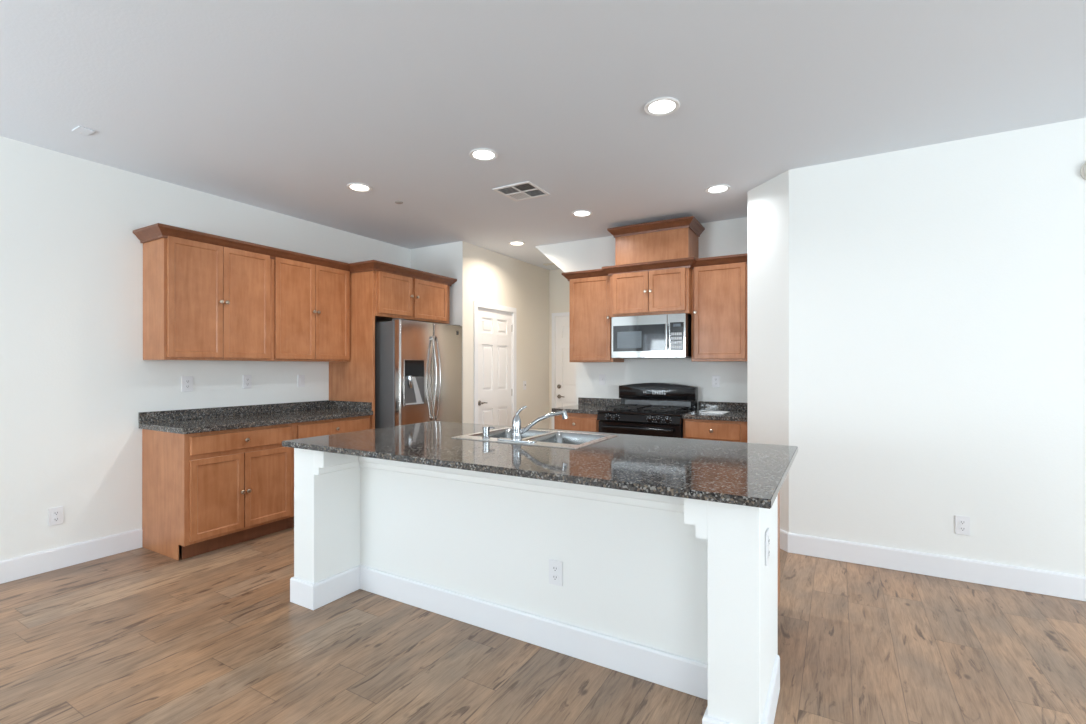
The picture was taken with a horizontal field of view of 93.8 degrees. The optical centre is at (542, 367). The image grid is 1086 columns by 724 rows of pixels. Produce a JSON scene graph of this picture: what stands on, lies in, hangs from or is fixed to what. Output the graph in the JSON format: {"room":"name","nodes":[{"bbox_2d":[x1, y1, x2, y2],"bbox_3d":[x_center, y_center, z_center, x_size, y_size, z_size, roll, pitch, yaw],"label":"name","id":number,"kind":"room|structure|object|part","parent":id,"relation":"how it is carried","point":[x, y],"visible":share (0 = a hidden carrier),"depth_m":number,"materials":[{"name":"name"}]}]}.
{"room":"kitchen","nodes":[
{"label":"kitchen","id":0,"kind":"room"},
{"bbox_2d":[0,136,409,560],"bbox_3d":[-3.546,-0.046,2.856,0.120,2.743,7.820,0,0,30],"label":"wall","id":1,"kind":"structure","parent":0,"point":[76,381],"depth_m":3.49,"materials":[{"name":"white paint"}]},
{"bbox_2d":[49,506,62,525],"bbox_3d":[-3.192,0.975,3.333,0.009,0.116,0.072,0,0,30],"label":"electrical outlet","id":2,"kind":"object","parent":1,"relation":"attached to","point":[56,513],"visible":1,"depth_m":3.33,"materials":[{"name":"white plastic"}]},
{"bbox_2d":[53,517,59,521],"bbox_3d":[-3.190,0.996,3.331,0.003,0.029,0.033,0,0,30],"label":"receptacle","id":3,"kind":"object","parent":2,"relation":"attached to","point":[55,519],"depth_m":3.33,"materials":[{"name":"grey plastic"}]},
{"bbox_2d":[0,528,141,583],"bbox_3d":[-4.171,1.254,1.643,0.014,0.138,4.855,0,0,30],"label":"baseboard","id":4,"kind":"structure","parent":1,"relation":"attached to","point":[24,566],"depth_m":3.38,"materials":[{"name":"white paint"}]},
{"bbox_2d":[181,376,192,391],"bbox_3d":[-2.802,0.130,4.006,0.009,0.120,0.082,0,0,30],"label":"electrical outlet","id":5,"kind":"object","parent":1,"relation":"attached to","point":[186,381],"visible":1,"depth_m":4.00,"materials":[{"name":"white plastic"}]},
{"bbox_2d":[143,236,271,360],"bbox_3d":[-2.597,-0.502,4.001,0.368,0.895,0.790,0,0,30],"label":"upper cabinet","id":6,"kind":"object","parent":1,"relation":"attached to","point":[202,301],"visible":0.98,"depth_m":3.82,"materials":[{"name":"brown wood"}]},
{"bbox_3d":[-2.568,-0.503,3.763,0.019,0.860,0.371,0,0,30],"label":"door","id":7,"kind":"part","parent":6,"relation":"part of","materials":[{"name":"brown wood"}]},
{"bbox_3d":[-2.379,-0.503,4.087,0.019,0.860,0.371,0,0,30],"label":"door","id":8,"kind":"part","parent":6,"relation":"part of","materials":[{"name":"brown wood"}]},
{"bbox_2d":[133,223,456,285],"bbox_3d":[-1.976,-0.957,4.724,0.716,0.084,2.788,0,0,30],"label":"crown molding","id":9,"kind":"structure","parent":6,"relation":"attached to","point":[156,231],"depth_m":4.29,"materials":[{"name":"brown wood"}]},
{"bbox_2d":[139,400,327,422],"bbox_3d":[-2.560,0.370,4.410,0.020,0.080,1.589,0,0,30],"label":"backsplash","id":10,"kind":"structure","parent":1,"relation":"attached to","point":[186,414],"depth_m":4.25,"materials":[{"name":"stone"}]},
{"bbox_2d":[243,375,251,388],"bbox_3d":[-2.566,0.125,4.412,0.009,0.116,0.072,0,0,30],"label":"electrical outlet","id":11,"kind":"object","parent":1,"relation":"attached to","point":[247,379],"visible":1,"depth_m":4.41,"materials":[{"name":"white plastic"}]},
{"bbox_2d":[298,375,304,386],"bbox_3d":[-2.309,0.130,4.856,0.008,0.116,0.072,0,0,30],"label":"light switch","id":12,"kind":"object","parent":1,"relation":"attached to","point":[301,378],"visible":1,"depth_m":4.85,"materials":[{"name":"white plastic"}]},
{"bbox_2d":[272,257,349,361],"bbox_3d":[-2.200,-0.502,4.685,0.368,0.895,0.790,0,0,30],"label":"upper cabinet","id":13,"kind":"object","parent":1,"relation":"attached to","point":[311,302],"visible":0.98,"depth_m":4.57,"materials":[{"name":"brown wood"}]},
{"bbox_3d":[-2.167,-0.503,4.453,0.019,0.860,0.374,0,0,30],"label":"door","id":14,"kind":"part","parent":13,"relation":"part of","materials":[{"name":"brown wood"}]},
{"bbox_3d":[-1.978,-0.503,4.779,0.019,0.860,0.372,0,0,30],"label":"door","id":15,"kind":"part","parent":13,"relation":"part of","materials":[{"name":"brown wood"}]},
{"bbox_2d":[410,241,462,422],"bbox_3d":[-1.217,-0.046,5.955,0.797,2.743,0.120,0,0,30],"label":"wall","id":16,"kind":"structure","parent":0,"point":[446,260],"depth_m":5.79,"materials":[{"name":"white paint"}]},
{"bbox_2d":[463,241,548,428],"bbox_3d":[-0.427,-0.046,6.642,0.120,2.743,2.100,0,0,30],"label":"wall","id":17,"kind":"structure","parent":0,"point":[489,276],"depth_m":6.72,"materials":[{"name":"beige paint"}]},
{"bbox_2d":[474,301,515,425],"bbox_3d":[-0.610,0.276,6.274,0.153,2.096,0.884,0,0,30],"label":"door","id":18,"kind":"structure","parent":17,"relation":"in","point":[494,330],"depth_m":6.25,"materials":[{"name":"white paint"}]},
{"bbox_2d":[0,0,1085,269],"bbox_3d":[0.788,-1.478,1.497,8.980,0.120,9.820,0,0,30],"label":"ceiling","id":19,"kind":"structure","parent":0,"point":[279,106],"depth_m":2.66,"materials":[{"name":"white paint"}]},
{"bbox_2d":[72,126,95,135],"bbox_3d":[-2.744,-1.413,3.037,0.112,0.008,0.076,0,0,30],"label":"blank cover plate","id":20,"kind":"object","parent":19,"relation":"attached to","point":[82,130],"visible":1,"depth_m":3.03,"materials":[{"name":"white paint"}]},
{"bbox_2d":[347,183,371,191],"bbox_3d":[-1.442,-1.412,3.996,0.192,0.008,0.192,0,0,30],"label":"recessed light","id":21,"kind":"object","parent":19,"relation":"in","point":[358,187],"visible":1,"depth_m":3.98,"materials":[{"name":"white"}]},
{"bbox_2d":[469,148,497,160],"bbox_3d":[-0.395,-1.412,3.380,0.192,0.008,0.192,0,0,30],"label":"recessed light","id":22,"kind":"object","parent":19,"relation":"in","point":[481,154],"visible":1,"depth_m":3.37,"materials":[{"name":"white"}]},
{"bbox_2d":[509,241,524,245],"bbox_3d":[-0.297,-1.412,5.794,0.192,0.008,0.192,0,0,30],"label":"recessed light","id":23,"kind":"object","parent":19,"relation":"in","point":[514,243],"visible":1,"depth_m":5.78,"materials":[{"name":"white"}]},
{"bbox_2d":[493,181,549,200],"bbox_3d":[-0.170,-1.413,4.090,0.336,0.008,0.336,0,0,30],"label":"ceiling vent","id":24,"kind":"object","parent":19,"relation":"in","point":[526,190],"visible":1,"depth_m":4.08,"materials":[{"name":"white metal"}]},
{"bbox_2d":[572,210,592,216],"bbox_3d":[0.358,-1.412,4.668,0.192,0.008,0.192,0,0,30],"label":"recessed light","id":25,"kind":"object","parent":19,"relation":"in","point":[579,213],"visible":1,"depth_m":4.66,"materials":[{"name":"white"}]},
{"bbox_2d":[644,97,679,115],"bbox_3d":[0.645,-1.412,2.758,0.192,0.008,0.192,0,0,30],"label":"recessed light","id":26,"kind":"object","parent":19,"relation":"in","point":[662,106],"visible":1,"depth_m":2.75,"materials":[{"name":"white"}]},
{"bbox_2d":[705,184,730,193],"bbox_3d":[1.387,-1.412,4.029,0.192,0.008,0.192,0,0,30],"label":"recessed light","id":27,"kind":"object","parent":19,"relation":"in","point":[721,188],"visible":1,"depth_m":4.02,"materials":[{"name":"white"}]},
{"bbox_2d":[0,527,1085,723],"bbox_3d":[0.788,1.385,1.497,8.980,0.120,9.820,0,0,30],"label":"floor","id":28,"kind":"structure","parent":0,"point":[142,635],"depth_m":2.35,"materials":[{"name":"brown wood"}]},
{"bbox_2d":[142,423,292,560],"bbox_3d":[-2.472,0.887,3.926,0.658,0.873,0.794,0,0,30],"label":"base cabinet","id":29,"kind":"object","parent":28,"relation":"on","point":[204,492],"visible":0.91,"depth_m":3.67,"materials":[{"name":"brown wood"}]},
{"bbox_3d":[-2.692,0.887,3.597,0.606,0.873,0.004,0,0,30],"label":"panel","id":30,"kind":"part","parent":29,"relation":"part of","materials":[{"name":"brown wood"}]},
{"bbox_3d":[-2.315,0.912,3.621,0.019,0.555,0.360,0,0,30],"label":"door","id":31,"kind":"part","parent":29,"relation":"part of","materials":[{"name":"brown wood"}]},
{"bbox_3d":[-2.221,0.539,3.783,0.019,0.128,0.734,0,0,30],"label":"drawer","id":32,"kind":"part","parent":29,"relation":"part of","materials":[{"name":"brown wood"}]},
{"bbox_2d":[139,400,372,433],"bbox_3d":[-2.283,0.390,4.261,0.648,0.119,1.609,0,0,30],"label":"countertop","id":33,"kind":"structure","parent":29,"relation":"on","point":[186,421],"depth_m":4.13,"materials":[{"name":"stone"}]},
{"bbox_3d":[-2.129,0.912,3.941,0.019,0.555,0.369,0,0,30],"label":"door","id":34,"kind":"part","parent":29,"relation":"part of","materials":[{"name":"brown wood"}]},
{"bbox_2d":[287,415,369,528],"bbox_3d":[-2.074,0.887,4.612,0.658,0.873,0.790,0,0,30],"label":"base cabinet","id":35,"kind":"object","parent":28,"relation":"on","point":[351,424],"visible":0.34,"depth_m":4.37,"materials":[{"name":"brown wood"}]},
{"bbox_3d":[-1.822,0.539,4.470,0.019,0.128,0.726,0,0,30],"label":"drawer","id":36,"kind":"part","parent":35,"relation":"part of","materials":[{"name":"brown wood"}]},
{"bbox_2d":[329,270,449,428],"bbox_3d":[-1.584,0.187,5.412,0.702,2.274,1.080,0,0,30],"label":"tall cabinet","id":37,"kind":"object","parent":28,"relation":"on","point":[375,296],"visible":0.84,"depth_m":4.95,"materials":[{"name":"brown wood"}]},
{"bbox_3d":[-1.876,0.187,4.973,0.638,2.274,0.026,0,0,30],"label":"panel","id":38,"kind":"part","parent":37,"relation":"part of","materials":[{"name":"brown wood"}]},
{"bbox_3d":[-1.452,-0.718,5.018,0.019,0.395,0.430,0,0,30],"label":"door","id":39,"kind":"part","parent":37,"relation":"part of","materials":[{"name":"brown wood"}]},
{"bbox_3d":[-1.198,-0.713,5.455,0.019,0.405,0.500,0,0,30],"label":"door","id":40,"kind":"part","parent":37,"relation":"part of","materials":[{"name":"brown wood"}]},
{"bbox_2d":[375,318,461,428],"bbox_3d":[-1.446,0.429,5.351,0.926,1.783,0.925,0,0,30],"label":"refrigerator","id":41,"kind":"object","parent":28,"relation":"on","point":[418,365],"visible":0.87,"depth_m":4.95,"materials":[{"name":"grey metal"}]},
{"bbox_3d":[-1.253,0.403,4.971,0.069,1.705,0.457,0,0,30],"label":"freezer door","id":42,"kind":"part","parent":41,"relation":"part of","materials":[{"name":"silver metal"}]},
{"bbox_3d":[-1.244,0.010,4.917,0.004,0.160,0.260,0,0,30],"label":"control panel","id":43,"kind":"part","parent":41,"relation":"part of","materials":[{"name":"black plastic"}]},
{"bbox_3d":[-1.092,0.110,5.113,0.073,0.850,0.024,0,0,30],"label":"handle","id":44,"kind":"part","parent":41,"relation":"part of","materials":[{"name":"silver metal"}]},
{"bbox_3d":[-1.063,0.110,5.161,0.073,0.850,0.024,0,0,30],"label":"handle","id":45,"kind":"part","parent":41,"relation":"part of","materials":[{"name":"silver metal"}]},
{"bbox_3d":[-1.021,0.403,5.372,0.069,1.705,0.458,0,0,30],"label":"door","id":46,"kind":"part","parent":41,"relation":"part of","materials":[{"name":"silver metal"}]},
{"bbox_2d":[290,448,779,723],"bbox_3d":[-0.061,0.883,2.767,2.470,0.882,1.194,0,0,30],"label":"kitchen island","id":47,"kind":"object","parent":28,"relation":"on","point":[677,593],"visible":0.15,"depth_m":2.35,"materials":[{"name":"white paint"}]},
{"bbox_3d":[-0.269,0.514,2.395,2.100,0.145,0.311,0,0,30],"label":"capital molding","id":48,"kind":"part","parent":47,"relation":"part of","materials":[{"name":"white paint"}]},
{"bbox_3d":[-0.166,0.883,2.573,2.099,0.882,0.100,0,0,30],"label":"panel","id":49,"kind":"part","parent":47,"relation":"part of","materials":[{"name":"white paint"}]},
{"bbox_3d":[-0.211,1.254,2.508,2.470,0.138,0.594,0,0,30],"label":"baseboard","id":50,"kind":"part","parent":47,"relation":"part of","materials":[{"name":"white paint"}]},
{"bbox_2d":[282,421,797,508],"bbox_3d":[-0.065,0.426,2.745,2.508,0.030,1.240,0,0,30],"label":"island countertop","id":51,"kind":"structure","parent":47,"relation":"on","point":[738,473],"depth_m":2.32,"materials":[{"name":"stone"}]},
{"bbox_2d":[497,406,567,442],"bbox_3d":[-0.061,0.309,2.798,0.398,0.195,0.142,0,0,4],"label":"faucet","id":52,"kind":"object","parent":51,"relation":"on","point":[517,431],"visible":1,"depth_m":2.80,"materials":[{"name":"silver metal"}]},
{"bbox_3d":[-0.145,0.402,2.804,0.250,0.008,0.054,0,0,30],"label":"plate","id":53,"kind":"part","parent":52,"relation":"part of","materials":[{"name":"silver metal"}]},
{"bbox_3d":[-0.122,0.243,2.804,0.065,0.062,0.019,0,0,1],"label":"lever","id":54,"kind":"part","parent":52,"relation":"part of","materials":[{"name":"silver metal"}]},
{"bbox_3d":[-0.011,0.308,2.821,0.252,0.133,0.030,0,0,-7],"label":"spout","id":55,"kind":"part","parent":52,"relation":"part of","materials":[{"name":"silver metal"}]},
{"bbox_2d":[451,427,616,448],"bbox_3d":[-0.044,0.499,3.003,0.806,0.184,0.570,0,0,30],"label":"sink","id":56,"kind":"object","parent":51,"relation":"in","point":[560,439],"visible":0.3,"depth_m":3.11,"materials":[{"name":"silver metal"}]},
{"bbox_2d":[482,426,494,438],"bbox_3d":[-0.316,0.371,2.915,0.071,0.070,0.048,0,0,-37],"label":"soap dispenser","id":57,"kind":"object","parent":56,"relation":"on","point":[486,429],"visible":1,"depth_m":2.89,"materials":[{"name":"silver metal"}]},
{"bbox_2d":[468,428,553,438],"bbox_3d":[-0.190,0.499,3.130,0.350,0.184,0.423,0,0,30],"label":"basin","id":58,"kind":"object","parent":56,"relation":"in","point":[504,432],"depth_m":3.29,"materials":[{"name":"silver metal"}]},
{"bbox_2d":[524,432,608,444],"bbox_3d":[0.139,0.499,2.939,0.350,0.184,0.423,0,0,30],"label":"basin","id":59,"kind":"object","parent":56,"relation":"in","point":[568,438],"depth_m":3.12,"materials":[{"name":"silver metal"}]},
{"bbox_2d":[549,559,562,585],"bbox_3d":[0.059,0.960,2.378,0.072,0.116,0.009,0,0,30],"label":"electrical outlet","id":60,"kind":"object","parent":47,"relation":"attached to","point":[555,566],"visible":1,"depth_m":2.37,"materials":[{"name":"white plastic"}]},
{"bbox_2d":[552,565,557,571],"bbox_3d":[0.057,0.940,2.376,0.033,0.029,0.003,0,0,30],"label":"receptacle","id":61,"kind":"object","parent":60,"relation":"attached to","point":[554,567],"depth_m":2.37,"materials":[{"name":"grey plastic"}]},
{"bbox_2d":[552,574,557,580],"bbox_3d":[0.057,0.981,2.376,0.033,0.029,0.003,0,0,30],"label":"receptacle","id":62,"kind":"object","parent":60,"relation":"attached to","point":[554,576],"depth_m":2.38,"materials":[{"name":"grey plastic"}]},
{"bbox_2d":[765,528,769,565],"bbox_3d":[0.795,0.635,1.799,0.009,0.116,0.072,0,0,30],"label":"electrical outlet","id":63,"kind":"object","parent":47,"relation":"attached to","point":[767,538],"visible":1,"depth_m":1.78,"materials":[{"name":"white plastic"}]},
{"bbox_2d":[554,413,599,431],"bbox_3d":[0.466,0.887,5.255,0.489,0.873,0.658,0,0,30],"label":"base cabinet","id":64,"kind":"object","parent":28,"relation":"on","point":[575,421],"visible":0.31,"depth_m":4.98,"materials":[{"name":"brown wood"}]},
{"bbox_2d":[552,397,620,413],"bbox_3d":[0.464,0.392,5.265,0.516,0.114,0.643,0,0,30],"label":"countertop","id":65,"kind":"structure","parent":64,"relation":"on","point":[585,405],"depth_m":5.41,"materials":[{"name":"stone"}]},
{"bbox_2d":[597,383,697,437],"bbox_3d":[1.009,0.731,4.897,0.792,1.149,0.713,0,0,30],"label":"gas range","id":66,"kind":"object","parent":28,"relation":"on","point":[646,409],"visible":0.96,"depth_m":4.80,"materials":[{"name":"black metal"}]},
{"bbox_3d":[0.847,0.554,4.618,0.672,0.027,0.068,0,0,30],"label":"handle","id":67,"kind":"part","parent":66,"relation":"part of","materials":[{"name":"black metal"}]},
{"bbox_3d":[0.874,0.816,4.664,0.780,0.618,0.046,0,0,30],"label":"oven door","id":68,"kind":"part","parent":66,"relation":"part of","materials":[{"name":"black ceramic"}]},
{"bbox_3d":[0.869,0.466,4.655,0.788,0.068,0.072,0,0,30],"label":"panel","id":69,"kind":"part","parent":66,"relation":"part of","materials":[{"name":"black ceramic"}]},
{"bbox_2d":[597,407,695,416],"bbox_3d":[1.000,0.418,4.880,0.792,0.022,0.580,0,0,30],"label":"cooktop","id":70,"kind":"object","parent":66,"relation":"in","point":[609,411],"depth_m":4.69,"materials":[{"name":"black metal"}]},
{"bbox_2d":[683,419,746,442],"bbox_3d":[1.614,0.887,4.589,0.549,0.873,0.658,0,0,30],"label":"base cabinet","id":71,"kind":"object","parent":28,"relation":"on","point":[732,431],"visible":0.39,"depth_m":4.33,"materials":[{"name":"brown wood"}]},
{"bbox_2d":[682,401,746,421],"bbox_3d":[1.616,0.391,4.596,0.553,0.116,0.643,0,0,30],"label":"countertop","id":72,"kind":"structure","parent":71,"relation":"on","point":[737,411],"depth_m":4.63,"materials":[{"name":"stone"}]},
{"bbox_2d":[701,411,727,413],"bbox_3d":[1.574,0.407,4.643,0.200,0.006,0.242,0,0,33],"label":"paper stack","id":73,"kind":"object","parent":72,"relation":"on","point":[715,412],"visible":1,"depth_m":4.59,"materials":[{"name":"white paper"}]},
{"bbox_2d":[549,269,568,428],"bbox_3d":[0.690,-0.046,7.138,1.313,2.743,0.120,0,0,30],"label":"wall","id":74,"kind":"structure","parent":0,"point":[558,284],"depth_m":7.37,"materials":[{"name":"beige paint"}]},
{"bbox_2d":[552,312,575,428],"bbox_3d":[0.589,0.269,7.166,1.019,2.111,0.153,0,0,30],"label":"door","id":75,"kind":"structure","parent":74,"relation":"in","point":[563,371],"depth_m":7.33,"materials":[{"name":"white paint"}]},
{"bbox_2d":[535,217,746,409],"bbox_3d":[0.993,-0.046,5.402,2.444,2.743,0.120,0,0,30],"label":"wall","id":76,"kind":"structure","parent":0,"point":[724,237],"depth_m":5.21,"materials":[{"name":"white paint"}]},
{"bbox_2d":[569,276,623,361],"bbox_3d":[0.559,-0.502,5.375,0.494,0.895,0.358,0,0,30],"label":"upper cabinet","id":77,"kind":"object","parent":76,"relation":"attached to","point":[589,298],"visible":0.88,"depth_m":5.25,"materials":[{"name":"brown wood"}]},
{"bbox_2d":[578,397,620,405],"bbox_3d":[0.620,0.373,5.535,0.516,0.076,0.020,0,0,30],"label":"backsplash","id":78,"kind":"structure","parent":76,"relation":"attached to","point":[586,401],"depth_m":5.53,"materials":[{"name":"stone"}]},
{"bbox_2d":[599,374,604,384],"bbox_3d":[0.640,0.135,5.525,0.072,0.116,0.017,0,0,30],"label":"light switch","id":79,"kind":"object","parent":76,"relation":"attached to","point":[601,376],"visible":1,"depth_m":5.53,"materials":[{"name":"white plastic"}]},
{"bbox_2d":[610,267,690,316],"bbox_3d":[1.090,-0.725,5.018,0.780,0.450,0.442,0,0,30],"label":"upper cabinet","id":80,"kind":"object","parent":76,"relation":"attached to","point":[665,291],"visible":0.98,"depth_m":4.83,"materials":[{"name":"brown wood"}]},
{"bbox_3d":[0.849,-0.723,4.947,0.363,0.395,0.019,0,0,30],"label":"door","id":81,"kind":"part","parent":80,"relation":"part of","materials":[{"name":"brown wood"}]},
{"bbox_2d":[611,313,690,358],"bbox_3d":[1.088,-0.292,4.986,0.728,0.405,0.498,0,0,30],"label":"microwave","id":82,"kind":"object","parent":80,"relation":"attached to","point":[659,336],"visible":1,"depth_m":4.78,"materials":[{"name":"silver metal"}]},
{"bbox_3d":[0.916,-0.292,4.863,0.555,0.405,0.027,0,0,30],"label":"door","id":83,"kind":"part","parent":82,"relation":"part of","materials":[{"name":"silver metal"}]},
{"bbox_3d":[1.140,-0.283,4.692,0.021,0.238,0.043,0,0,30],"label":"handle","id":84,"kind":"part","parent":82,"relation":"part of","materials":[{"name":"silver metal"}]},
{"bbox_3d":[1.231,-0.292,4.680,0.172,0.405,0.027,0,0,30],"label":"control panel","id":85,"kind":"part","parent":82,"relation":"part of","materials":[{"name":"silver metal"}]},
{"bbox_2d":[561,253,746,280],"bbox_3d":[1.013,-0.957,4.938,1.925,0.084,0.383,0,0,39],"label":"crown molding","id":86,"kind":"structure","parent":80,"relation":"attached to","point":[690,262],"depth_m":4.78,"materials":[{"name":"brown wood"}]},
{"bbox_3d":[1.161,-0.723,4.766,0.348,0.395,0.019,0,0,30],"label":"door","id":87,"kind":"part","parent":80,"relation":"part of","materials":[{"name":"brown wood"}]},
{"bbox_2d":[607,216,704,264],"bbox_3d":[1.110,-1.186,4.998,0.838,0.370,0.456,0,0,30],"label":"box","id":88,"kind":"object","parent":76,"relation":"attached to","point":[676,238],"visible":0.74,"depth_m":4.83,"materials":[{"name":"brown wood"}]},
{"bbox_3d":[1.110,-1.329,4.998,0.838,0.084,0.456,0,0,30],"label":"crown","id":89,"kind":"part","parent":88,"relation":"part of","materials":[{"name":"brown wood"}]},
{"bbox_2d":[712,375,719,386],"bbox_3d":[1.676,0.135,4.928,0.072,0.116,0.009,0,0,30],"label":"electrical outlet","id":90,"kind":"object","parent":76,"relation":"attached to","point":[715,378],"visible":1,"depth_m":4.93,"materials":[{"name":"white plastic"}]},
{"bbox_2d":[691,262,746,361],"bbox_3d":[1.689,-0.502,4.719,0.551,0.895,0.358,0,0,30],"label":"upper cabinet","id":91,"kind":"object","parent":76,"relation":"attached to","point":[718,292],"visible":0.78,"depth_m":4.61,"materials":[{"name":"brown wood"}]},
{"bbox_2d":[699,401,746,410],"bbox_3d":[1.772,0.372,4.866,0.553,0.078,0.020,0,0,30],"label":"backsplash","id":92,"kind":"structure","parent":76,"relation":"attached to","point":[734,406],"depth_m":4.88,"materials":[{"name":"stone"}]},
{"bbox_2d":[747,118,1085,575],"bbox_3d":[3.913,-0.046,3.088,4.931,2.743,1.190,0,0,30],"label":"wall","id":93,"kind":"structure","parent":0,"point":[916,317],"depth_m":3.23,"materials":[{"name":"white paint"}]},
{"bbox_2d":[780,529,1085,600],"bbox_3d":[3.689,1.254,2.712,4.942,0.138,0.345,0,0,30],"label":"baseboard","id":94,"kind":"structure","parent":93,"relation":"attached to","point":[1064,585],"depth_m":3.20,"materials":[{"name":"white paint"}]},
{"bbox_2d":[955,515,969,535],"bbox_3d":[2.603,0.980,3.154,0.072,0.116,0.009,0,0,30],"label":"electrical outlet","id":95,"kind":"object","parent":93,"relation":"attached to","point":[962,523],"visible":1,"depth_m":3.15,"materials":[{"name":"white plastic"}]},
{"bbox_2d":[959,526,965,530],"bbox_3d":[2.601,1.000,3.151,0.033,0.029,0.003,0,0,30],"label":"receptacle","id":96,"kind":"object","parent":95,"relation":"attached to","point":[961,528],"depth_m":3.15,"materials":[{"name":"grey plastic"}]},
{"bbox_2d":[1080,162,1085,179],"bbox_3d":[3.109,-1.115,2.843,0.140,0.140,0.037,0,0,30],"label":"smoke detector","id":97,"kind":"object","parent":93,"relation":"attached to","point":[1083,168],"visible":1,"depth_m":2.88,"materials":[{"name":"white plastic"}]}
]}

